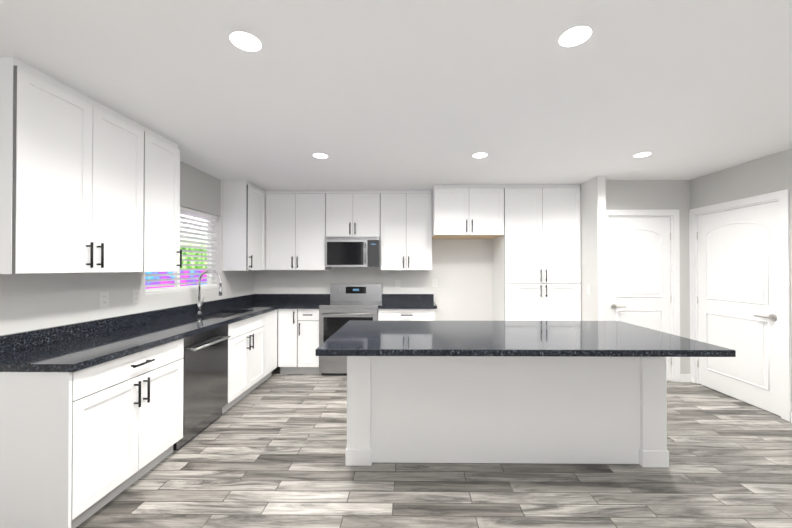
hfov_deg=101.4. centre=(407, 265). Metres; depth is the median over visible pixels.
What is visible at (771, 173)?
wall
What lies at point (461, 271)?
wall
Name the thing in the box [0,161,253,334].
wall
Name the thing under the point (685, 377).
baseboard
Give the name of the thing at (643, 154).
recessed light
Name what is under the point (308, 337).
base cabinet
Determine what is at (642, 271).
door
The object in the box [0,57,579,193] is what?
crown molding
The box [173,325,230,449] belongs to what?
dishwasher
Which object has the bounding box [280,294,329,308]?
countertop
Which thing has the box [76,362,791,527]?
floor
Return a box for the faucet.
[196,270,221,313]
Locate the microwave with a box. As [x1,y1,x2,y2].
[325,237,379,266]
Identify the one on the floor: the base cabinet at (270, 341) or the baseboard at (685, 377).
the base cabinet at (270, 341)
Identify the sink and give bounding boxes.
[202,313,240,317]
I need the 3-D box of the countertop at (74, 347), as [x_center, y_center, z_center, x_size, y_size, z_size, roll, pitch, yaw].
[-1.989,0.479,3.252,0.660,0.140,3.219,0,0,1]
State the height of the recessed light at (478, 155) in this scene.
0.002 m
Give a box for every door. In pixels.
[606,210,679,381]
[689,189,790,421]
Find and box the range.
[319,284,381,374]
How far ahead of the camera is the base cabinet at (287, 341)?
4.24 m
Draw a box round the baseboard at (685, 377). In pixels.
[680,374,791,422]
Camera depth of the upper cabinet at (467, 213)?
4.24 m
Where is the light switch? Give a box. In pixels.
[587,285,590,293]
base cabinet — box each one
[0,338,183,527]
[222,313,264,413]
[258,309,276,385]
[278,309,298,373]
[298,309,320,373]
[378,309,434,320]
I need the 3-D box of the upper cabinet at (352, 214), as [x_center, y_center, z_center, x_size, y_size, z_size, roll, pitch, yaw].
[-0.759,-0.712,4.680,0.762,0.610,0.358,0,0,1]
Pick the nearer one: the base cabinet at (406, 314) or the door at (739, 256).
the door at (739, 256)
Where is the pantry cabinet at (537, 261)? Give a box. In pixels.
[492,188,580,320]
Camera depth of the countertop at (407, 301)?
4.72 m
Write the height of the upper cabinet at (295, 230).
1.080 m
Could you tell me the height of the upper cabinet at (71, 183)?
1.080 m
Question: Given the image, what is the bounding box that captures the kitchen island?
[346,356,668,466]
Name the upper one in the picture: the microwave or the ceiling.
the ceiling
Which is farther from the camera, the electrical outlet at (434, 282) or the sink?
the electrical outlet at (434, 282)
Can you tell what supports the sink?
in the countertop at (74, 347)
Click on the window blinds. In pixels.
(195, 214)
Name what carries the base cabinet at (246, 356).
on the floor
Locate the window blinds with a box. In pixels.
[145,206,216,291]
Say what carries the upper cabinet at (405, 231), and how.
attached to the wall at (461, 271)
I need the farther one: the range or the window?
the range
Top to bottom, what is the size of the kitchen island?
0.889 m
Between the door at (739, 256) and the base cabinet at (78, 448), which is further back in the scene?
the door at (739, 256)
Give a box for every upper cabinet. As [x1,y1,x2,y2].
[0,65,143,273]
[143,131,181,271]
[223,184,265,270]
[266,193,330,269]
[326,193,379,236]
[380,193,431,269]
[432,188,503,238]
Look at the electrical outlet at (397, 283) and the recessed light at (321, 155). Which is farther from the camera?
the electrical outlet at (397, 283)
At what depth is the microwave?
4.46 m
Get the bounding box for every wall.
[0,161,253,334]
[253,239,492,361]
[580,176,605,320]
[606,180,689,373]
[690,148,791,411]
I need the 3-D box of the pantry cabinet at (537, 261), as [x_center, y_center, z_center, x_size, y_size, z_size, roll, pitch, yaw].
[1.766,0.210,4.500,0.990,2.455,0.658,0,0,1]
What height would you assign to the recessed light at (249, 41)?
0.002 m
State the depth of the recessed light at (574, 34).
1.52 m
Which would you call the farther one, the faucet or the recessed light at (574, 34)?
the faucet
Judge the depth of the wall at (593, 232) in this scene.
3.93 m
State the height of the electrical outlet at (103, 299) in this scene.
0.116 m
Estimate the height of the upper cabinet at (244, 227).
1.080 m
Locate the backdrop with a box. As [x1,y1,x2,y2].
[145,214,206,288]
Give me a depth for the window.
3.52 m
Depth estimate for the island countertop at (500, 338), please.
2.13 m
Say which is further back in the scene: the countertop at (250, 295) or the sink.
the countertop at (250, 295)
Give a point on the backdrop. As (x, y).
(170, 277)
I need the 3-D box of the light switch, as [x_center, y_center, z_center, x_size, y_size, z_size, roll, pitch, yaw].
[2.255,0.294,4.027,0.009,0.116,0.072,0,0,1]
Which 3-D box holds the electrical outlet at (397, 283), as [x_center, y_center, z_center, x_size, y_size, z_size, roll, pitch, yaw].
[-0.137,0.270,4.845,0.072,0.116,0.008,0,0,1]
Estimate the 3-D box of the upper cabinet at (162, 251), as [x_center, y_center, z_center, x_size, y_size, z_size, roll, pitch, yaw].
[-2.145,-0.490,2.673,0.358,1.080,0.385,0,0,1]
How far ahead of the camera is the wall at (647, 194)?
4.03 m
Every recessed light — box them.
[223,27,267,54]
[310,152,330,158]
[470,152,489,158]
[552,21,598,50]
[630,151,654,157]
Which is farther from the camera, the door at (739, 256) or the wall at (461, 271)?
the wall at (461, 271)
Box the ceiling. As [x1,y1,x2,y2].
[0,0,791,190]
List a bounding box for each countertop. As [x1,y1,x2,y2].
[0,294,279,371]
[240,294,271,297]
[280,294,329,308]
[315,320,735,356]
[378,294,436,308]
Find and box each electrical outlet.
[99,292,108,307]
[132,289,139,302]
[396,280,399,287]
[432,279,436,286]
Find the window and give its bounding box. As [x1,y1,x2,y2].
[145,221,218,294]
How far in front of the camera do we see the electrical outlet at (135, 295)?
2.78 m

